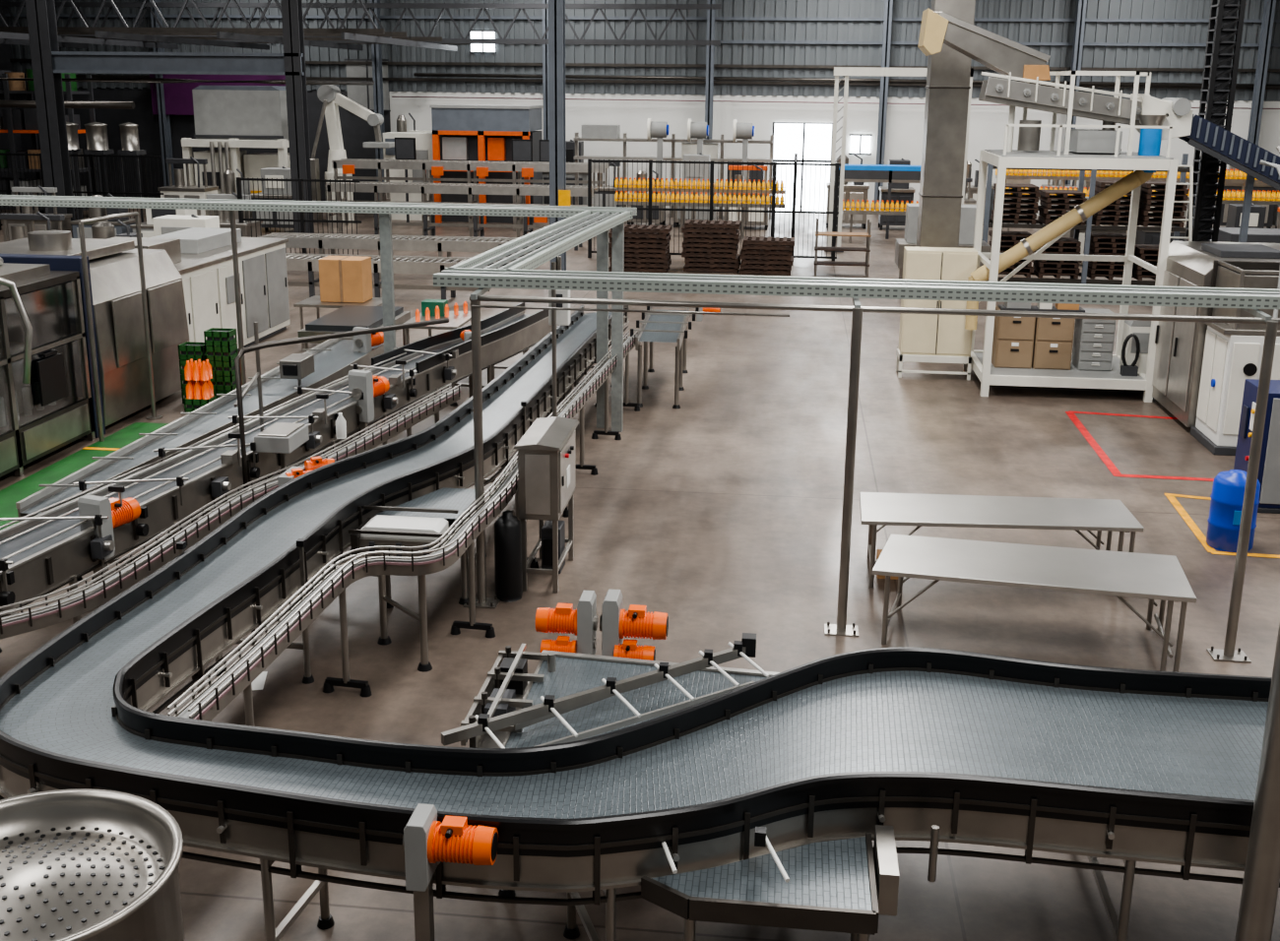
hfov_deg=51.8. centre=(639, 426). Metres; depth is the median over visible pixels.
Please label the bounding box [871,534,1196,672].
steel table
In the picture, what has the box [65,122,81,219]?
steel vat
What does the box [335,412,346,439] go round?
bottle
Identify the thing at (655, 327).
conveyor
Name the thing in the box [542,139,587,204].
machine
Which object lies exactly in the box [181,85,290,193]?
machine
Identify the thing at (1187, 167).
machine
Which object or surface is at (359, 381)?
motor
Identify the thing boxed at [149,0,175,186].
steel column
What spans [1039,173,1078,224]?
machine
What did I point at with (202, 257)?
tall cabinet
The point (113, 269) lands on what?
machine
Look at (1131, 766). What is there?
conveyor
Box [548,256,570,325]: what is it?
junction box
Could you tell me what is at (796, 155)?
fence
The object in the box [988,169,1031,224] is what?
machine
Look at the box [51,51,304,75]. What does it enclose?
beam
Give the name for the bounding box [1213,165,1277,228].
machine
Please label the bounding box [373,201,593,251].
conveyor
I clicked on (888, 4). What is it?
steel column
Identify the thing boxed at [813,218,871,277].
storage cart
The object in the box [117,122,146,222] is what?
steel vat
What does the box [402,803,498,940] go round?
motor
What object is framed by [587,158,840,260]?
fence
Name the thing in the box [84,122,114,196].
steel vat
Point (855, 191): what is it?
machine
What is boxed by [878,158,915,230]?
machine
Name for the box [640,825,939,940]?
conveyor
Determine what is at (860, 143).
window
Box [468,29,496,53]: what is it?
window
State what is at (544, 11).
steel column
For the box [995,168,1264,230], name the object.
bottles
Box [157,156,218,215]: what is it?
machine
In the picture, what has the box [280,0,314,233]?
steel column
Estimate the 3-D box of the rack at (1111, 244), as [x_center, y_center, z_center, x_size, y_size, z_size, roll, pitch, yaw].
[11.704,-5.465,34.817,5.320,3.400,1.500,2,15,6]
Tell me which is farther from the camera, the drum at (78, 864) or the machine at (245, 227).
the machine at (245, 227)
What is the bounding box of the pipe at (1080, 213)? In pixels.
[964,170,1153,329]
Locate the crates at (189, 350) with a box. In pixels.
[178,341,207,403]
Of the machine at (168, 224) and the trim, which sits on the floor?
the machine at (168, 224)
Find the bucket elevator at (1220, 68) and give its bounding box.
[1184,0,1246,242]
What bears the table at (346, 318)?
on the floor
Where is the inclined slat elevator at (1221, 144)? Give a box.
[1178,114,1279,242]
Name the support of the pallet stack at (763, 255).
on the floor
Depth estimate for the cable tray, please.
12.31 m
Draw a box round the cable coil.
[1119,333,1140,376]
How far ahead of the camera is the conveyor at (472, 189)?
43.63 m
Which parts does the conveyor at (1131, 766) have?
photocell bracket, photocell bracket, photocell bracket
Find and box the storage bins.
[997,302,1085,313]
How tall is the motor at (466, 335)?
1.247 m
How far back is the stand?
14.40 m
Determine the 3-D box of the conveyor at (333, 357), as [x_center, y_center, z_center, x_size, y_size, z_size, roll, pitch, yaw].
[-4.974,0.152,16.957,1.006,1.130,9.001,2,15,6]
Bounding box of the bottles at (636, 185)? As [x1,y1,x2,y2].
[614,177,785,233]
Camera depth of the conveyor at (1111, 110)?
21.76 m
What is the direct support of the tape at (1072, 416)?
on the floor
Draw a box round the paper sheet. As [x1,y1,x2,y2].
[251,671,267,690]
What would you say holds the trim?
attached to the wall girts
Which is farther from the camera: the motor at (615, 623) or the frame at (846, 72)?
the frame at (846, 72)
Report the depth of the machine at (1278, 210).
38.10 m
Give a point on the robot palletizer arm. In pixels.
(331, 96)
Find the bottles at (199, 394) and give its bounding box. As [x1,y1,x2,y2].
[183,358,216,412]
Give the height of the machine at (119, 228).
1.825 m
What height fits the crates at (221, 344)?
1.190 m
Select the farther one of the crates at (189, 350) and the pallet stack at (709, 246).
the pallet stack at (709, 246)
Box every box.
[318,256,372,303]
[512,416,578,592]
[541,520,565,574]
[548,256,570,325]
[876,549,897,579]
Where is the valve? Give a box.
[1138,114,1166,173]
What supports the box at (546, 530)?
on the floor
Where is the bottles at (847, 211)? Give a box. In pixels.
[842,199,918,243]
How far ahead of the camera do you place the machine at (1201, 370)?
19.33 m
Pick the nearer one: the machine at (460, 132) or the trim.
the machine at (460, 132)
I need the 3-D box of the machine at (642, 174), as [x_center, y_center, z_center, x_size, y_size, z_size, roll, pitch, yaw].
[0.252,-8.389,48.374,1.356,2.062,1.180,2,15,6]
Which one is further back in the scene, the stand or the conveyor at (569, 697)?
the stand
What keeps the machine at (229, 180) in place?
on the floor
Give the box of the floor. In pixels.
[0,196,1279,940]
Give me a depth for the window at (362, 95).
55.78 m
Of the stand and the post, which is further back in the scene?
the stand
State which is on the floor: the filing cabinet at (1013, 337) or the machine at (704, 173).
the machine at (704, 173)
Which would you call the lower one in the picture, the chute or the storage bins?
the storage bins
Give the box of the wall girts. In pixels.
[4,13,1279,109]
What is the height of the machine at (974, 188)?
2.444 m
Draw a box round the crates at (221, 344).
[203,327,237,398]
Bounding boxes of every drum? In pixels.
[0,788,184,940]
[1206,469,1260,552]
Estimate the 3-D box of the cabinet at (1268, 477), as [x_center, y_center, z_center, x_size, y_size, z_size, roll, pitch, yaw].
[7.943,0.244,16.363,0.850,1.500,0.860,2,15,6]
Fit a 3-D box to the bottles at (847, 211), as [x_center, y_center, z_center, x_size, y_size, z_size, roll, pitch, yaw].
[8.591,-6.691,43.385,3.957,1.430,0.530,2,15,6]
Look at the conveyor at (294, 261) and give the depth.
31.14 m
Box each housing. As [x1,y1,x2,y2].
[254,422,309,473]
[279,353,314,385]
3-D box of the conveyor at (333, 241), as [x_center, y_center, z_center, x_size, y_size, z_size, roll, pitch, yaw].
[-6.350,-4.473,34.956,7.450,1.060,1.000,2,15,6]
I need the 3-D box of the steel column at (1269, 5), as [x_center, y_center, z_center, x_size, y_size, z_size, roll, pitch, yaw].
[24.093,-13.492,51.222,0.300,10.980,0.400,2,15,6]
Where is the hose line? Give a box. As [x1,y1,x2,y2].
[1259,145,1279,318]
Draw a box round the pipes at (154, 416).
[78,211,162,442]
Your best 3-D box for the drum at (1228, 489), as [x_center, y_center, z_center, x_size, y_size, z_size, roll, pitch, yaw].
[6.689,0.937,14.870,0.510,0.880,0.515,2,15,6]
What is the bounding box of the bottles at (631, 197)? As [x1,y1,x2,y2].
[614,191,784,239]
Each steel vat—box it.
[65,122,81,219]
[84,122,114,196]
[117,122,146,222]
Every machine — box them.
[0,211,64,242]
[0,230,189,438]
[0,256,95,477]
[6,185,72,241]
[69,192,140,238]
[91,219,142,239]
[129,208,196,237]
[152,214,219,236]
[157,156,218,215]
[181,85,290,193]
[205,192,262,237]
[213,168,255,219]
[251,166,293,229]
[396,112,420,131]
[429,104,543,225]
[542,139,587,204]
[591,159,622,207]
[627,170,666,225]
[673,152,715,227]
[724,164,769,230]
[826,153,869,228]
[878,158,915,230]
[894,203,990,279]
[963,178,976,204]
[964,159,986,225]
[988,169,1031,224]
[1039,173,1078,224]
[1062,196,1126,255]
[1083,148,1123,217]
[1135,196,1213,245]
[1152,241,1279,455]
[1182,167,1189,224]
[1211,227,1279,243]
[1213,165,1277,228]
[1225,202,1266,228]
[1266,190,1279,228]
[1277,207,1279,228]
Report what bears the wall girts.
attached to the wall at (904, 134)
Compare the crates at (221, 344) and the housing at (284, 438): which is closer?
the housing at (284, 438)
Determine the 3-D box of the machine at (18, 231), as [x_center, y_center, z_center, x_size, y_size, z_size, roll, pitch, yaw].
[-14.576,-4.195,31.789,1.835,1.946,1.180,2,15,6]
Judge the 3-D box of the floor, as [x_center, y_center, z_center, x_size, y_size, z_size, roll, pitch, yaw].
[-2.123,-1.439,25.873,58.000,0.208,62.000,2,15,6]
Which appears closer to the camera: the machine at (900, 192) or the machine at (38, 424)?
the machine at (38, 424)
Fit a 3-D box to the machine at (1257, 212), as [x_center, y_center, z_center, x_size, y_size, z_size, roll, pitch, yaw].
[17.274,-5.429,37.840,1.303,1.927,1.180,2,15,6]
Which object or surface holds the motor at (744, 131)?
on the floor
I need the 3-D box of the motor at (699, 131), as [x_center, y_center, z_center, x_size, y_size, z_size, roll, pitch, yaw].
[2.172,-9.635,49.756,0.770,3.820,0.840,2,15,6]
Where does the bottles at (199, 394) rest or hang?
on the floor
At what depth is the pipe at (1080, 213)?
22.00 m
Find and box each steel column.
[25,0,75,238]
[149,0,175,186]
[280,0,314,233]
[369,0,384,200]
[542,0,549,139]
[548,0,566,270]
[704,0,715,177]
[873,0,893,209]
[1060,0,1087,185]
[1247,0,1276,145]
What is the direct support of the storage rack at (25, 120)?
on the floor
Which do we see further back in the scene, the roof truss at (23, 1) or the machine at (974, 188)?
the machine at (974, 188)
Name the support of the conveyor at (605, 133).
on the floor
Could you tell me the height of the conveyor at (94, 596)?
0.982 m
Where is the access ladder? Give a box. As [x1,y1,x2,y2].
[1169,165,1193,241]
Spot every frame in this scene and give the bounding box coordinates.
[824,66,973,252]
[966,70,1178,402]
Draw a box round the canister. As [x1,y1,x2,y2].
[494,511,522,602]
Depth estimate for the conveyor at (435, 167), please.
46.12 m
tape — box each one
[1065,410,1214,481]
[1164,493,1279,558]
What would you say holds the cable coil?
on the frame at (1084, 149)
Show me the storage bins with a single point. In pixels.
(1017, 306)
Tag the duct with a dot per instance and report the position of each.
(948, 74)
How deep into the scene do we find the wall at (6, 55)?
57.02 m
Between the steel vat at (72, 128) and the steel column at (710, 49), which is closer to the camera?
the steel vat at (72, 128)
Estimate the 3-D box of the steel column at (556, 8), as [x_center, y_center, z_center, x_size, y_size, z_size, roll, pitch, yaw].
[-1.722,-7.589,27.362,0.500,10.980,0.500,2,15,6]
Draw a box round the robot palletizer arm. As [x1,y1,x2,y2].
[310,84,394,220]
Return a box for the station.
[383,131,549,224]
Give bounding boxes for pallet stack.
[608,224,672,273]
[681,219,740,273]
[739,236,794,275]
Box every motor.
[77,494,140,608]
[277,456,334,486]
[347,369,389,439]
[352,326,383,353]
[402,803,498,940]
[459,329,472,397]
[535,589,668,660]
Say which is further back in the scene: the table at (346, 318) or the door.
the door
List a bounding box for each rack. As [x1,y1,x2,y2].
[0,68,102,219]
[982,153,1200,285]
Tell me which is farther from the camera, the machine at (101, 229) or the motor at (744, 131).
the motor at (744, 131)
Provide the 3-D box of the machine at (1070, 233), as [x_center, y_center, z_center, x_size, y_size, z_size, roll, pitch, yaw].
[13.345,-5.767,38.771,1.650,2.039,1.180,2,15,6]
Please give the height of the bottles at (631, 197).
1.530 m
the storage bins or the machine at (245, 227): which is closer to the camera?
the storage bins
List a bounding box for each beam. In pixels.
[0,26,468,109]
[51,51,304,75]
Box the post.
[1234,622,1279,940]
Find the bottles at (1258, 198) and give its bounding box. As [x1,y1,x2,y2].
[1005,186,1279,231]
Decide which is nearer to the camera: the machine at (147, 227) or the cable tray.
the cable tray
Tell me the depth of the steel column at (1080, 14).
51.54 m
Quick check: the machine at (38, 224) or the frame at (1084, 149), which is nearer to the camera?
the frame at (1084, 149)
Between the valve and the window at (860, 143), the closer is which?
the valve
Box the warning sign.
[558,190,570,206]
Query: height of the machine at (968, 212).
2.200 m
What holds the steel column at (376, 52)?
on the floor
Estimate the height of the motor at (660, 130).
3.820 m
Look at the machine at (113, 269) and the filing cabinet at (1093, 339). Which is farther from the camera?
the filing cabinet at (1093, 339)
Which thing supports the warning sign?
attached to the steel column at (556, 8)
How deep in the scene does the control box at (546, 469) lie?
13.21 m
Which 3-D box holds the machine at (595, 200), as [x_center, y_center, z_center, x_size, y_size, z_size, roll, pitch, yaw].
[-1.252,-8.683,48.882,1.212,2.348,1.180,2,15,6]
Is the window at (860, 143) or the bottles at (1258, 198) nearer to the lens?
the bottles at (1258, 198)
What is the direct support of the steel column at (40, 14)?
on the floor
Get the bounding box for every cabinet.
[107,227,290,352]
[896,246,978,380]
[991,306,1035,369]
[1031,318,1075,370]
[1071,308,1116,371]
[1119,320,1151,392]
[1233,379,1279,513]
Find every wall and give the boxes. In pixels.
[0,0,24,179]
[6,0,1279,215]
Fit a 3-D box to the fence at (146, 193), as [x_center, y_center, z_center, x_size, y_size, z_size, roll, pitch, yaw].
[-18.970,-7.870,44.540,6.050,2.600,0.100,2,15,6]
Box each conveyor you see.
[0,302,551,652]
[0,305,1279,940]
[0,384,461,639]
[15,336,383,582]
[167,330,639,726]
[257,232,539,279]
[285,253,498,300]
[325,181,598,238]
[331,158,608,231]
[348,487,475,672]
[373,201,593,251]
[441,633,779,896]
[573,124,773,219]
[630,306,720,408]
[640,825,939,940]
[835,164,921,239]
[978,71,1193,151]
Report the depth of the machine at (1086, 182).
49.38 m
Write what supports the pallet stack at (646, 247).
on the floor
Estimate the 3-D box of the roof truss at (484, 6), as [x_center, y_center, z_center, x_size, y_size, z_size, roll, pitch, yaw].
[-12.303,-15.742,51.486,30.930,1.480,0.200,2,15,6]
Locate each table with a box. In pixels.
[293,295,382,350]
[297,299,471,383]
[859,492,1144,587]
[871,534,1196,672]
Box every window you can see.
[344,59,390,111]
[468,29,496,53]
[848,133,872,155]
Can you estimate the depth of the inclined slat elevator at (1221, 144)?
21.66 m
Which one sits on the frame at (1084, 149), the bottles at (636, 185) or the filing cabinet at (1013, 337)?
the filing cabinet at (1013, 337)
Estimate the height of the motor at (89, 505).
1.328 m
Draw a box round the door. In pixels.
[770,122,832,211]
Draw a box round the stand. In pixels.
[234,318,448,491]
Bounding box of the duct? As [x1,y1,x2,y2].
[916,0,975,248]
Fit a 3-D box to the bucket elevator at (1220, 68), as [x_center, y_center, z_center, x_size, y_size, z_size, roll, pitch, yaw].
[10.027,-6.281,22.751,0.450,10.980,0.480,2,15,6]
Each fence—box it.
[0,152,163,230]
[236,177,361,255]
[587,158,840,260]
[791,153,797,250]
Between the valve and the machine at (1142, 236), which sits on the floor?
the machine at (1142, 236)
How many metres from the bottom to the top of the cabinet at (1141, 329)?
1.299 m
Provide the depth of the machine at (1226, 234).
28.85 m
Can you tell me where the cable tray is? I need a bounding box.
[0,194,1279,663]
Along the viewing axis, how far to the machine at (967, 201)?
47.49 m
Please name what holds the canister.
on the floor
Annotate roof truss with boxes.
[0,0,391,38]
[0,1,721,45]
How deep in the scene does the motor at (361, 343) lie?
20.20 m
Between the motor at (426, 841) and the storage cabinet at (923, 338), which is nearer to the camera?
the motor at (426, 841)
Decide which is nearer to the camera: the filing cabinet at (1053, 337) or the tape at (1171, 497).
the tape at (1171, 497)
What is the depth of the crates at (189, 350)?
20.91 m
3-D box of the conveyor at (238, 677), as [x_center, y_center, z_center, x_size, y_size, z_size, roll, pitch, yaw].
[-1.269,0.704,14.860,1.056,1.182,13.662,4,15,12]
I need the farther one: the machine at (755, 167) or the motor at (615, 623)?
the machine at (755, 167)
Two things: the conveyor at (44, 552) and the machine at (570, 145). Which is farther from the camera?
the machine at (570, 145)
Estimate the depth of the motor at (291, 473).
13.76 m
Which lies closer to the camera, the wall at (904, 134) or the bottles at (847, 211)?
the bottles at (847, 211)
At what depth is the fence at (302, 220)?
36.99 m
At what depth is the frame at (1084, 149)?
21.83 m
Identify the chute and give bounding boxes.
[917,8,1050,80]
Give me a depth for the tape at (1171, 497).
15.61 m
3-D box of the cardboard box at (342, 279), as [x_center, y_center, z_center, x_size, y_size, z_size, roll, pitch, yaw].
[-5.701,-2.855,25.575,0.850,0.820,0.620,2,15,6]
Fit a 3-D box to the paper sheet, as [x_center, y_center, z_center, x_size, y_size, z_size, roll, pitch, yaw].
[-3.374,2.197,11.339,0.380,0.001,0.450,2,15,6]
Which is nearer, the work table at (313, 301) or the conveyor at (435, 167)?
the work table at (313, 301)
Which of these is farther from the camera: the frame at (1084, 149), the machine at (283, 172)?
the machine at (283, 172)
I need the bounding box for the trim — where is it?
[149,73,285,115]
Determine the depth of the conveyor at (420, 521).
12.06 m
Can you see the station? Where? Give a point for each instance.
(408, 145)
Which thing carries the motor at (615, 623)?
on the floor
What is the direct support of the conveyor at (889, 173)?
on the floor
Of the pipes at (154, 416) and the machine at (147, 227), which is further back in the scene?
the machine at (147, 227)

